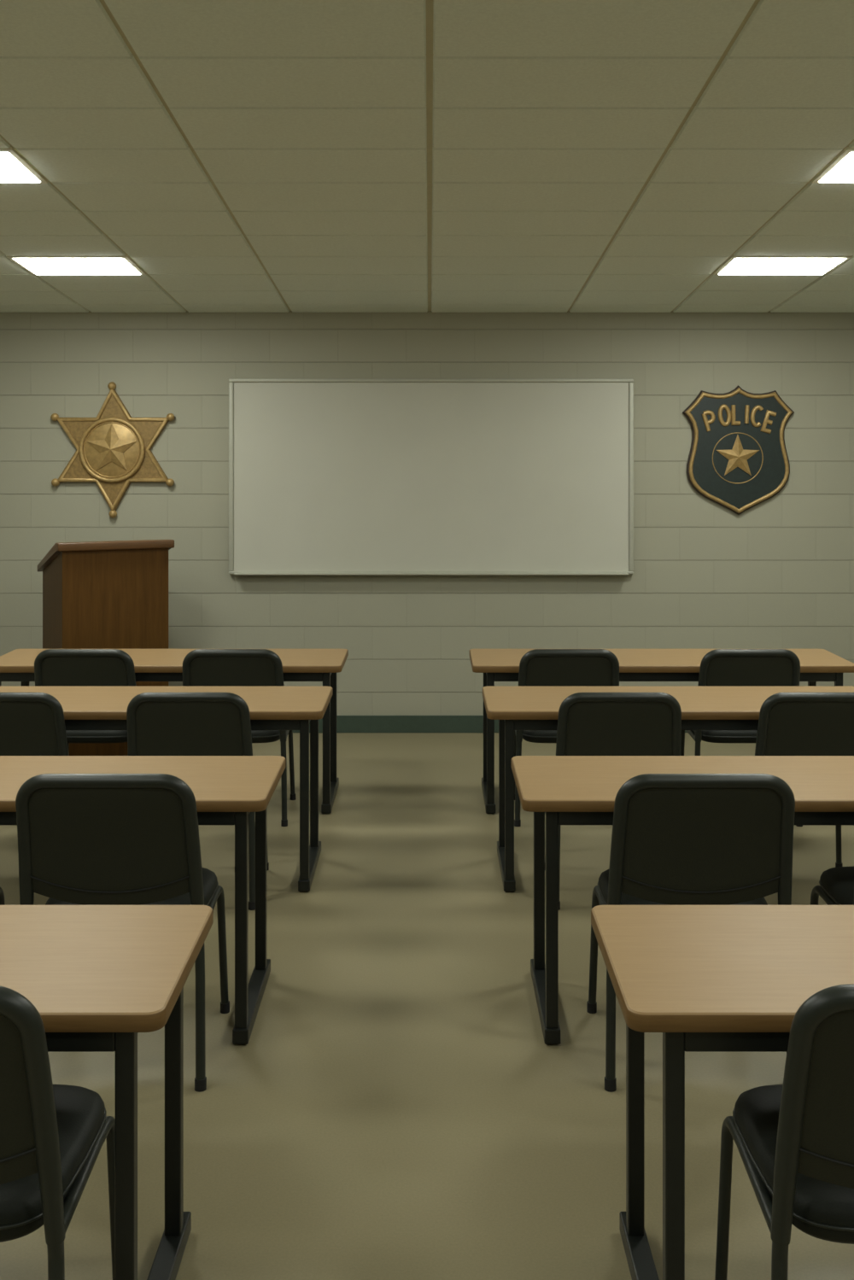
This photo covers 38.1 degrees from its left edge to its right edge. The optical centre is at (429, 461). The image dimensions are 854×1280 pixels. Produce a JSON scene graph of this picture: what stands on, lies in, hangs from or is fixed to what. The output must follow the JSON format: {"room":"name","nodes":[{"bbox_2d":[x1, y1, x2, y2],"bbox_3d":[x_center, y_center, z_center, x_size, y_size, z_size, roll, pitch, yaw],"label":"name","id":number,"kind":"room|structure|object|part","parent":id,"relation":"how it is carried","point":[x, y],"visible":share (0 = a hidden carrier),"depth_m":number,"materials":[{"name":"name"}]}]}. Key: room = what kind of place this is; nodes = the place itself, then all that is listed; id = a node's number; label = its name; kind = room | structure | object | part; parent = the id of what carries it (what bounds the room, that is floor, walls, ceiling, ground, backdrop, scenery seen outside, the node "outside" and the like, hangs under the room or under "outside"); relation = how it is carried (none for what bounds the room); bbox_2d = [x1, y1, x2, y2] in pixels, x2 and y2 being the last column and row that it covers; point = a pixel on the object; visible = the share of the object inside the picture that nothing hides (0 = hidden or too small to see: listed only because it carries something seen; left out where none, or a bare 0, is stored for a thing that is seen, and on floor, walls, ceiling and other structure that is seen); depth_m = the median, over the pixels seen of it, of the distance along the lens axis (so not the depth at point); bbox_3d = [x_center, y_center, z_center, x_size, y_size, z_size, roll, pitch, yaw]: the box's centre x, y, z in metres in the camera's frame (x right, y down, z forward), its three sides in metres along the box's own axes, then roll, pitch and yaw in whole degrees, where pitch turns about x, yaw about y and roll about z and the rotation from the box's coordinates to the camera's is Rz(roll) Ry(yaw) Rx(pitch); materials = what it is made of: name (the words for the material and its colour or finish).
{"room":"emergency services station","nodes":[
{"label":"emergency services station","id":0,"kind":"room"},
{"bbox_2d":[0,0,853,312],"bbox_3d":[0.000,-1.285,2.890,6.988,0.656,10.173,0,0,0],"label":"ceiling","id":1,"kind":"structure","parent":0,"point":[307,118],"depth_m":4.59,"materials":[{"name":"tile"}]},
{"bbox_2d":[0,146,47,183],"bbox_3d":[-1.873,-1.155,4.854,0.620,0.044,0.436,0,0,0],"label":"ceiling light","id":2,"kind":"object","parent":1,"relation":"attached to","point":[14,168],"visible":1,"depth_m":4.88,"materials":[{"name":"white plastic"}]},
{"bbox_2d":[6,254,146,274],"bbox_3d":[-1.873,-1.044,6.609,0.620,0.044,0.436,0,0,0],"label":"ceiling light","id":3,"kind":"object","parent":1,"relation":"attached to","point":[125,265],"visible":1,"depth_m":6.55,"materials":[{"name":"white plastic"}]},
{"bbox_2d":[0,0,853,310],"bbox_3d":[0.000,-1.317,2.890,7.200,0.716,10.380,0,0,0],"label":"grid","id":4,"kind":"object","parent":1,"relation":"attached to","point":[429,2],"visible":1,"depth_m":4.63,"materials":[{"name":"metal"}]},
{"bbox_2d":[713,254,852,274],"bbox_3d":[1.873,-1.044,6.609,0.620,0.044,0.436,0,0,0],"label":"ceiling light","id":5,"kind":"object","parent":1,"relation":"attached to","point":[733,265],"visible":1,"depth_m":6.55,"materials":[{"name":"white plastic"}]},
{"bbox_2d":[811,146,853,183],"bbox_3d":[1.873,-1.155,4.854,0.620,0.044,0.436,0,0,0],"label":"ceiling light","id":6,"kind":"object","parent":1,"relation":"attached to","point":[840,170],"visible":1,"depth_m":4.89,"materials":[{"name":"white plastic"}]},
{"bbox_2d":[818,151,853,182],"bbox_3d":[1.873,-1.153,4.854,0.576,0.016,0.391,0,-4,0],"label":"diffuser","id":7,"kind":"object","parent":6,"relation":"attached to","point":[840,169],"depth_m":4.88,"materials":[{"name":"white plastic"}]},
{"bbox_2d":[0,732,853,1279],"bbox_3d":[0.000,1.800,2.890,7.200,0.100,10.380,0,0,0],"label":"floor","id":8,"kind":"structure","parent":0,"point":[396,1104],"depth_m":3.46,"materials":[{"name":"plastic"}]},
{"bbox_2d":[0,886,5,905],"bbox_3d":[-1.590,1.305,3.664,0.543,0.893,0.573,0,0,0],"label":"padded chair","id":9,"kind":"object","parent":8,"relation":"on","point":[2,894],"visible":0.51,"depth_m":3.91,"materials":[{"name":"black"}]},
{"bbox_2d":[0,692,68,755],"bbox_3d":[-1.660,1.323,5.043,0.521,0.858,0.550,0,0,0],"label":"padded chair","id":10,"kind":"object","parent":8,"relation":"on","point":[32,723],"visible":0.35,"depth_m":4.81,"materials":[{"name":"black leather"}]},
{"bbox_2d":[0,985,114,1279],"bbox_3d":[-0.885,1.305,2.294,0.543,0.893,0.573,0,0,0],"label":"padded chair","id":11,"kind":"object","parent":8,"relation":"on","point":[52,1136],"visible":0.96,"depth_m":2.10,"materials":[{"name":"black leather"}]},
{"bbox_3d":[-0.885,1.067,2.076,0.478,0.370,0.114,0,0,0],"label":"backrest","id":12,"kind":"part","parent":11,"relation":"part of","materials":[{"name":"black leather"}]},
{"bbox_3d":[-0.885,1.098,2.074,0.518,0.479,0.134,0,0,0],"label":"frame","id":13,"kind":"part","parent":11,"relation":"part of","materials":[{"name":"black metal"}]},
{"bbox_3d":[-0.885,1.313,2.345,0.474,0.092,0.460,0,0,0],"label":"seat","id":14,"kind":"part","parent":11,"relation":"part of","materials":[{"name":"black leather"}]},
{"bbox_3d":[-0.636,1.521,2.104,0.031,0.437,0.077,0,0,-15],"label":"leg","id":15,"kind":"part","parent":11,"relation":"part of","materials":[{"name":"black metal"}]},
{"bbox_3d":[-0.648,1.337,2.280,0.025,0.029,0.310,0,0,-2],"label":"seat rail","id":16,"kind":"part","parent":11,"relation":"part of","materials":[{"name":"black metal"}]},
{"bbox_3d":[-0.648,1.533,2.504,0.037,0.412,0.148,0,0,0],"label":"leg","id":17,"kind":"part","parent":11,"relation":"part of","materials":[{"name":"black metal"}]},
{"bbox_2d":[34,648,136,755],"bbox_3d":[-1.648,1.323,6.143,0.521,0.858,0.550,0,0,0],"label":"padded chair","id":18,"kind":"object","parent":8,"relation":"on","point":[52,667],"visible":0.35,"depth_m":5.90,"materials":[{"name":"black leather"}]},
{"bbox_3d":[-1.648,1.094,5.934,0.459,0.355,0.110,0,0,0],"label":"backrest","id":19,"kind":"part","parent":18,"relation":"part of","materials":[{"name":"black leather"}]},
{"bbox_3d":[-1.648,1.124,5.933,0.497,0.460,0.129,0,0,0],"label":"frame","id":20,"kind":"part","parent":18,"relation":"part of","materials":[{"name":"black metal"}]},
{"bbox_3d":[-1.648,1.330,6.192,0.455,0.089,0.442,0,0,0],"label":"seat","id":21,"kind":"part","parent":18,"relation":"part of","materials":[{"name":"black leather"}]},
{"bbox_2d":[37,539,174,755],"bbox_3d":[-1.917,1.103,7.300,0.656,1.295,0.676,0,0,-27],"label":"lectern","id":22,"kind":"object","parent":8,"relation":"on","point":[113,594],"visible":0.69,"depth_m":7.03,"materials":[{"name":"brown wood"}]},
{"bbox_3d":[-2.180,1.097,7.178,0.019,1.187,0.600,0,0,-27],"label":"panel","id":23,"kind":"part","parent":22,"relation":"part of","materials":[{"name":"brown wood"}]},
{"bbox_2d":[0,905,213,1279],"bbox_3d":[-1.383,1.380,2.543,1.790,0.740,0.560,0,0,0],"label":"table","id":24,"kind":"object","parent":8,"relation":"on","point":[96,978],"visible":1,"depth_m":2.49,"materials":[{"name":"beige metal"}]},
{"bbox_3d":[-0.564,1.375,2.303,0.036,0.660,0.032,0,0,0],"label":"leg","id":25,"kind":"part","parent":24,"relation":"part of","materials":[{"name":"black metal"}]},
{"bbox_3d":[-0.564,1.375,2.733,0.036,0.660,0.032,0,0,0],"label":"leg","id":26,"kind":"part","parent":24,"relation":"part of","materials":[{"name":"black metal"}]},
{"bbox_2d":[15,773,229,1092],"bbox_3d":[-0.893,1.305,3.664,0.543,0.893,0.573,0,0,0],"label":"padded chair","id":27,"kind":"object","parent":8,"relation":"on","point":[84,838],"visible":0.73,"depth_m":3.44,"materials":[{"name":"black plastic"}]},
{"bbox_3d":[-0.893,1.067,3.446,0.478,0.370,0.114,0,0,0],"label":"backrest","id":28,"kind":"part","parent":27,"relation":"part of","materials":[{"name":"black leather"}]},
{"bbox_3d":[-0.893,1.098,3.444,0.518,0.479,0.134,0,0,0],"label":"frame","id":29,"kind":"part","parent":27,"relation":"part of","materials":[{"name":"black metal"}]},
{"bbox_3d":[-0.893,1.313,3.715,0.474,0.092,0.460,0,0,0],"label":"seat","id":30,"kind":"part","parent":27,"relation":"part of","materials":[{"name":"black plastic"}]},
{"bbox_3d":[-0.644,1.521,3.474,0.031,0.437,0.077,0,0,-15],"label":"leg","id":31,"kind":"part","parent":27,"relation":"part of","materials":[{"name":"black metal"}]},
{"bbox_3d":[-0.656,1.337,3.650,0.025,0.029,0.310,0,0,-2],"label":"seat rail","id":32,"kind":"part","parent":27,"relation":"part of","materials":[{"name":"black metal"}]},
{"bbox_3d":[-0.656,1.533,3.874,0.037,0.412,0.148,0,0,0],"label":"leg","id":33,"kind":"part","parent":27,"relation":"part of","materials":[{"name":"black metal"}]},
{"bbox_2d":[0,755,285,1044],"bbox_3d":[-1.385,1.380,3.967,1.790,0.740,0.560,0,0,0],"label":"table","id":34,"kind":"object","parent":8,"relation":"on","point":[225,789],"visible":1,"depth_m":3.96,"materials":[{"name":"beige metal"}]},
{"bbox_3d":[-0.566,1.375,3.727,0.036,0.660,0.032,0,0,0],"label":"leg","id":35,"kind":"part","parent":34,"relation":"part of","materials":[{"name":"black metal"}]},
{"bbox_3d":[-0.566,1.375,4.157,0.036,0.660,0.032,0,0,0],"label":"leg","id":36,"kind":"part","parent":34,"relation":"part of","materials":[{"name":"black metal"}]},
{"bbox_2d":[0,686,332,891],"bbox_3d":[-1.328,1.380,5.281,1.790,0.740,0.560,0,0,0],"label":"table","id":37,"kind":"object","parent":8,"relation":"on","point":[84,708],"visible":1,"depth_m":5.18,"materials":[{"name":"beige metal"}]},
{"bbox_3d":[-0.509,1.375,5.041,0.036,0.660,0.032,0,0,0],"label":"leg","id":38,"kind":"part","parent":37,"relation":"part of","materials":[{"name":"black metal"}]},
{"bbox_3d":[-0.509,1.375,5.471,0.036,0.660,0.032,0,0,0],"label":"leg","id":39,"kind":"part","parent":37,"relation":"part of","materials":[{"name":"black metal"}]},
{"bbox_2d":[0,648,348,813],"bbox_3d":[-1.331,1.380,6.392,1.790,0.740,0.560,0,0,0],"label":"table","id":40,"kind":"object","parent":8,"relation":"on","point":[323,665],"visible":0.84,"depth_m":6.15,"materials":[{"name":"beige laminate"}]},
{"bbox_3d":[-2.150,1.375,6.582,0.036,0.660,0.032,0,0,0],"label":"leg","id":41,"kind":"part","parent":40,"relation":"part of","materials":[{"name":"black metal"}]},
{"bbox_3d":[-0.512,1.375,6.152,0.036,0.660,0.032,0,0,0],"label":"leg","id":42,"kind":"part","parent":40,"relation":"part of","materials":[{"name":"black metal"}]},
{"bbox_3d":[-0.512,1.375,6.582,0.036,0.660,0.032,0,0,0],"label":"leg","id":43,"kind":"part","parent":40,"relation":"part of","materials":[{"name":"black metal"}]},
{"bbox_2d":[126,692,268,910],"bbox_3d":[-0.937,1.323,5.043,0.521,0.858,0.550,0,0,0],"label":"padded chair","id":44,"kind":"object","parent":8,"relation":"on","point":[159,723],"visible":0.42,"depth_m":4.81,"materials":[{"name":"black leather"}]},
{"bbox_3d":[-0.937,1.094,4.834,0.459,0.355,0.110,0,0,0],"label":"backrest","id":45,"kind":"part","parent":44,"relation":"part of","materials":[{"name":"black leather"}]},
{"bbox_3d":[-0.937,1.124,4.833,0.498,0.460,0.129,0,0,0],"label":"frame","id":46,"kind":"part","parent":44,"relation":"part of","materials":[{"name":"black metal"}]},
{"bbox_3d":[-0.698,1.530,4.861,0.030,0.420,0.074,0,0,-15],"label":"leg","id":47,"kind":"part","parent":44,"relation":"part of","materials":[{"name":"black metal"}]},
{"bbox_3d":[-0.713,1.541,5.245,0.033,0.396,0.143,0,0,5],"label":"leg","id":48,"kind":"part","parent":44,"relation":"part of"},
{"bbox_2d":[182,648,295,826],"bbox_3d":[-0.940,1.323,6.143,0.521,0.858,0.550,0,0,0],"label":"padded chair","id":49,"kind":"object","parent":8,"relation":"on","point":[201,667],"visible":0.45,"depth_m":5.90,"materials":[{"name":"black leather"}]},
{"bbox_3d":[-0.940,1.094,5.934,0.459,0.355,0.110,0,0,0],"label":"backrest","id":50,"kind":"part","parent":49,"relation":"part of","materials":[{"name":"black leather"}]},
{"bbox_3d":[-0.940,1.124,5.933,0.497,0.460,0.129,0,0,0],"label":"frame","id":51,"kind":"part","parent":49,"relation":"part of","materials":[{"name":"black metal"}]},
{"bbox_3d":[-0.940,1.330,6.192,0.455,0.089,0.442,0,0,0],"label":"seat","id":52,"kind":"part","parent":49,"relation":"part of","materials":[{"name":"black leather"}]},
{"bbox_3d":[-0.701,1.530,5.961,0.030,0.420,0.074,0,0,-15],"label":"leg","id":53,"kind":"part","parent":49,"relation":"part of","materials":[{"name":"black metal"}]},
{"bbox_3d":[-0.716,1.541,6.345,0.033,0.396,0.143,0,0,5],"label":"leg","id":54,"kind":"part","parent":49,"relation":"part of","materials":[{"name":"black metal"}]},
{"bbox_2d":[514,648,619,826],"bbox_3d":[0.666,1.323,6.143,0.521,0.858,0.550,0,0,0],"label":"padded chair","id":55,"kind":"object","parent":8,"relation":"on","point":[537,667],"visible":0.38,"depth_m":5.90,"materials":[{"name":"black leather"}]},
{"bbox_3d":[0.442,1.541,6.345,0.033,0.396,0.143,0,0,-5],"label":"leg","id":56,"kind":"part","parent":55,"relation":"part of","materials":[{"name":"black metal"}]},
{"bbox_3d":[0.427,1.530,5.961,0.030,0.420,0.074,0,0,15],"label":"leg","id":57,"kind":"part","parent":55,"relation":"part of","materials":[{"name":"black metal"}]},
{"bbox_3d":[0.666,1.330,6.192,0.455,0.089,0.442,0,0,0],"label":"seat","id":58,"kind":"part","parent":55,"relation":"part of","materials":[{"name":"black leather"}]},
{"bbox_3d":[0.666,1.124,5.933,0.498,0.460,0.129,0,0,0],"label":"frame","id":59,"kind":"part","parent":55,"relation":"part of","materials":[{"name":"black metal"}]},
{"bbox_3d":[0.666,1.094,5.934,0.459,0.355,0.110,0,0,0],"label":"backrest","id":60,"kind":"part","parent":55,"relation":"part of","materials":[{"name":"black leather"}]},
{"bbox_2d":[544,692,681,910],"bbox_3d":[0.739,1.323,5.043,0.521,0.858,0.550,0,0,0],"label":"padded chair","id":61,"kind":"object","parent":8,"relation":"on","point":[589,723],"visible":0.37,"depth_m":4.81,"materials":[{"name":"black leather"}]},
{"bbox_3d":[0.500,1.530,4.861,0.030,0.420,0.074,0,0,15],"label":"leg","id":62,"kind":"part","parent":61,"relation":"part of","materials":[{"name":"black metal"}]},
{"bbox_3d":[0.739,1.094,4.834,0.459,0.355,0.110,0,0,0],"label":"backrest","id":63,"kind":"part","parent":61,"relation":"part of","materials":[{"name":"black leather"}]},
{"bbox_3d":[0.739,1.124,4.833,0.497,0.460,0.129,0,0,0],"label":"frame","id":64,"kind":"part","parent":61,"relation":"part of","materials":[{"name":"black metal"}]},
{"bbox_2d":[469,648,853,813],"bbox_3d":[1.168,1.380,6.392,1.910,0.740,0.560,0,0,0],"label":"table","id":65,"kind":"object","parent":8,"relation":"on","point":[495,664],"visible":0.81,"depth_m":6.14,"materials":[{"name":"beige laminate"}]},
{"bbox_3d":[0.303,1.375,6.582,0.036,0.660,0.032,0,0,0],"label":"leg","id":66,"kind":"part","parent":65,"relation":"part of","materials":[{"name":"black metal"}]},
{"bbox_3d":[0.303,1.375,6.152,0.036,0.660,0.032,0,0,0],"label":"leg","id":67,"kind":"part","parent":65,"relation":"part of","materials":[{"name":"black metal"}]},
{"bbox_3d":[2.033,1.375,6.582,0.036,0.660,0.032,0,0,0],"label":"leg","id":68,"kind":"part","parent":65,"relation":"part of","materials":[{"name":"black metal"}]},
{"bbox_3d":[2.033,1.375,6.152,0.036,0.660,0.032,0,0,0],"label":"leg","id":69,"kind":"part","parent":65,"relation":"part of","materials":[{"name":"black metal"}]},
{"bbox_2d":[482,686,853,891],"bbox_3d":[1.190,1.380,5.281,1.910,0.740,0.560,0,0,0],"label":"table","id":70,"kind":"object","parent":8,"relation":"on","point":[515,708],"visible":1,"depth_m":5.15,"materials":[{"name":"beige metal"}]},
{"bbox_3d":[0.325,1.375,5.471,0.036,0.660,0.032,0,0,0],"label":"leg","id":71,"kind":"part","parent":70,"relation":"part of","materials":[{"name":"black metal"}]},
{"bbox_3d":[0.325,1.375,5.041,0.036,0.660,0.032,0,0,0],"label":"leg","id":72,"kind":"part","parent":70,"relation":"part of","materials":[{"name":"black metal"}]},
{"bbox_2d":[511,755,853,1044],"bbox_3d":[1.233,1.380,3.967,1.910,0.740,0.560,0,0,0],"label":"table","id":73,"kind":"object","parent":8,"relation":"on","point":[569,790],"visible":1,"depth_m":3.93,"materials":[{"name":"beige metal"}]},
{"bbox_3d":[0.368,1.375,4.157,0.036,0.660,0.032,0,0,0],"label":"leg","id":74,"kind":"part","parent":73,"relation":"part of","materials":[{"name":"black metal"}]},
{"bbox_3d":[0.368,1.375,3.727,0.036,0.660,0.032,0,0,0],"label":"leg","id":75,"kind":"part","parent":73,"relation":"part of","materials":[{"name":"black metal"}]},
{"bbox_2d":[586,773,794,1092],"bbox_3d":[0.759,1.305,3.664,0.543,0.893,0.573,0,0,0],"label":"padded chair","id":76,"kind":"object","parent":8,"relation":"on","point":[677,838],"visible":0.7,"depth_m":3.44,"materials":[{"name":"black leather"}]},
{"bbox_3d":[0.522,1.533,3.874,0.037,0.412,0.148,0,0,0],"label":"leg","id":77,"kind":"part","parent":76,"relation":"part of","materials":[{"name":"black metal"}]},
{"bbox_3d":[0.522,1.337,3.650,0.025,0.029,0.310,0,0,2],"label":"seat rail","id":78,"kind":"part","parent":76,"relation":"part of","materials":[{"name":"black metal"}]},
{"bbox_3d":[0.510,1.521,3.474,0.031,0.437,0.077,0,0,15],"label":"leg","id":79,"kind":"part","parent":76,"relation":"part of","materials":[{"name":"black metal"}]},
{"bbox_3d":[0.759,1.313,3.715,0.474,0.092,0.460,0,0,0],"label":"seat","id":80,"kind":"part","parent":76,"relation":"part of","materials":[{"name":"black plastic"}]},
{"bbox_3d":[0.759,1.098,3.444,0.518,0.479,0.134,0,0,0],"label":"frame","id":81,"kind":"part","parent":76,"relation":"part of","materials":[{"name":"black metal"}]},
{"bbox_3d":[0.759,1.067,3.446,0.478,0.370,0.114,0,0,0],"label":"backrest","id":82,"kind":"part","parent":76,"relation":"part of","materials":[{"name":"black leather"}]},
{"bbox_2d":[590,905,853,1279],"bbox_3d":[1.319,1.380,2.543,1.910,0.740,0.560,0,0,0],"label":"table","id":83,"kind":"object","parent":8,"relation":"on","point":[705,978],"visible":1,"depth_m":2.47,"materials":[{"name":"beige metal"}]},
{"bbox_3d":[0.454,1.375,2.733,0.036,0.660,0.032,0,0,0],"label":"leg","id":84,"kind":"part","parent":83,"relation":"part of","materials":[{"name":"black metal"}]},
{"bbox_3d":[0.454,1.375,2.303,0.036,0.660,0.032,0,0,0],"label":"leg","id":85,"kind":"part","parent":83,"relation":"part of","materials":[{"name":"black metal"}]},
{"bbox_2d":[680,648,802,826],"bbox_3d":[1.529,1.323,6.143,0.521,0.858,0.550,0,0,0],"label":"padded chair","id":86,"kind":"object","parent":8,"relation":"on","point":[718,667],"visible":0.44,"depth_m":5.90,"materials":[{"name":"black leather"}]},
{"bbox_3d":[1.305,1.541,6.345,0.033,0.396,0.143,0,0,-5],"label":"leg","id":87,"kind":"part","parent":86,"relation":"part of","materials":[{"name":"black metal"}]},
{"bbox_3d":[1.302,1.353,6.130,0.024,0.028,0.298,0,0,2],"label":"seat rail","id":88,"kind":"part","parent":86,"relation":"part of","materials":[{"name":"black metal"}]},
{"bbox_3d":[1.290,1.530,5.961,0.030,0.420,0.074,0,0,15],"label":"leg","id":89,"kind":"part","parent":86,"relation":"part of","materials":[{"name":"black metal"}]},
{"bbox_3d":[1.529,1.330,6.192,0.455,0.089,0.442,0,0,0],"label":"seat","id":90,"kind":"part","parent":86,"relation":"part of","materials":[{"name":"black leather"}]},
{"bbox_3d":[1.529,1.124,5.933,0.497,0.460,0.129,0,0,0],"label":"frame","id":91,"kind":"part","parent":86,"relation":"part of","materials":[{"name":"black metal"}]},
{"bbox_3d":[1.529,1.094,5.934,0.459,0.355,0.110,0,0,0],"label":"backrest","id":92,"kind":"part","parent":86,"relation":"part of","materials":[{"name":"black leather"}]},
{"bbox_2d":[714,984,853,1279],"bbox_3d":[0.845,1.305,2.294,0.543,0.893,0.573,0,0,0],"label":"padded chair","id":93,"kind":"object","parent":8,"relation":"on","point":[793,1139],"visible":1,"depth_m":2.10,"materials":[{"name":"black leather"}]},
{"bbox_3d":[0.608,1.533,2.504,0.037,0.412,0.148,0,0,0],"label":"leg","id":94,"kind":"part","parent":93,"relation":"part of","materials":[{"name":"black metal"}]},
{"bbox_3d":[0.608,1.337,2.280,0.025,0.029,0.310,0,0,2],"label":"seat rail","id":95,"kind":"part","parent":93,"relation":"part of","materials":[{"name":"black metal"}]},
{"bbox_3d":[0.596,1.521,2.104,0.031,0.437,0.077,0,0,15],"label":"leg","id":96,"kind":"part","parent":93,"relation":"part of","materials":[{"name":"black metal"}]},
{"bbox_3d":[0.845,1.313,2.345,0.474,0.092,0.460,0,0,0],"label":"seat","id":97,"kind":"part","parent":93,"relation":"part of","materials":[{"name":"black leather"}]},
{"bbox_3d":[0.845,1.098,2.074,0.518,0.479,0.134,0,0,0],"label":"frame","id":98,"kind":"part","parent":93,"relation":"part of","materials":[{"name":"black metal"}]},
{"bbox_3d":[0.845,1.067,2.076,0.478,0.370,0.114,0,0,0],"label":"backrest","id":99,"kind":"part","parent":93,"relation":"part of","materials":[{"name":"black leather"}]},
{"bbox_2d":[754,692,853,867],"bbox_3d":[1.520,1.323,5.043,0.521,0.858,0.550,0,0,0],"label":"padded chair","id":100,"kind":"object","parent":8,"relation":"on","point":[790,723],"visible":0.41,"depth_m":4.81,"materials":[{"name":"black leather"}]},
{"bbox_3d":[1.520,1.124,4.833,0.497,0.460,0.129,0,0,0],"label":"frame","id":101,"kind":"part","parent":100,"relation":"part of","materials":[{"name":"black metal"}]},
{"bbox_3d":[1.520,1.094,4.834,0.459,0.355,0.110,0,0,0],"label":"backrest","id":102,"kind":"part","parent":100,"relation":"part of","materials":[{"name":"black leather"}]},
{"bbox_3d":[1.744,1.541,5.245,0.033,0.396,0.143,0,0,5],"label":"leg","id":103,"kind":"part","parent":100,"relation":"part of","materials":[{"name":"black metal"}]},
{"bbox_2d":[810,865,853,905],"bbox_3d":[1.450,1.305,3.664,0.543,0.893,0.573,0,0,0],"label":"padded chair","id":104,"kind":"object","parent":8,"relation":"on","point":[836,887],"visible":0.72,"depth_m":3.77,"materials":[{"name":"black leather"}]},
{"bbox_3d":[1.213,1.533,3.874,0.037,0.412,0.148,0,0,0],"label":"leg","id":105,"kind":"part","parent":104,"relation":"part of","materials":[{"name":"black metal"}]},
{"bbox_3d":[1.213,1.337,3.650,0.025,0.029,0.310,0,0,2],"label":"seat rail","id":106,"kind":"part","parent":104,"relation":"part of","materials":[{"name":"black metal"}]},
{"bbox_2d":[0,310,853,715],"bbox_3d":[0.000,0.368,8.040,7.200,2.763,0.120,0,0,0],"label":"wall","id":107,"kind":"structure","parent":0,"point":[778,573],"depth_m":7.98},
{"bbox_2d":[50,381,174,518],"bbox_3d":[-2.035,-0.071,7.940,0.794,0.874,0.080,0,0,0],"label":"badge","id":108,"kind":"object","parent":107,"relation":"attached to","point":[113,452],"visible":1,"depth_m":7.94,"materials":[{"name":"gold metal"}]},
{"bbox_2d":[228,379,633,574],"bbox_3d":[0.011,0.099,7.935,2.598,1.255,0.090,0,0,0],"label":"whiteboard","id":109,"kind":"object","parent":107,"relation":"attached to","point":[327,476],"visible":1,"depth_m":7.95,"materials":[{"name":"grey metal"}]},
{"bbox_3d":[-1.273,0.100,7.959,0.030,1.211,0.042,0,0,0],"label":"frame rail","id":110,"kind":"part","parent":109,"relation":"part of","materials":[{"name":"grey metal"}]},
{"bbox_3d":[0.011,0.716,7.959,2.598,0.021,0.042,0,0,0],"label":"frame rail","id":111,"kind":"part","parent":109,"relation":"part of","materials":[{"name":"grey metal"}]},
{"bbox_3d":[0.011,-0.517,7.959,2.598,0.022,0.042,0,0,0],"label":"frame rail","id":112,"kind":"part","parent":109,"relation":"part of","materials":[{"name":"grey metal"}]},
{"bbox_3d":[1.295,0.100,7.959,0.030,1.211,0.042,0,0,0],"label":"frame rail","id":113,"kind":"part","parent":109,"relation":"part of","materials":[{"name":"grey metal"}]},
{"bbox_2d":[292,715,687,732],"bbox_3d":[0.000,1.694,7.974,7.000,0.112,0.012,0,0,0],"label":"baseboard","id":114,"kind":"structure","parent":107,"relation":"attached to","point":[344,723],"depth_m":7.97,"materials":[{"name":"teal rubber"}]},
{"bbox_2d":[682,385,794,514],"bbox_3d":[1.986,-0.070,7.948,0.716,0.832,0.064,0,0,0],"label":"police badge","id":115,"kind":"object","parent":107,"relation":"attached to","point":[738,460],"visible":1,"depth_m":7.95,"materials":[{"name":"black metal"}]}
]}

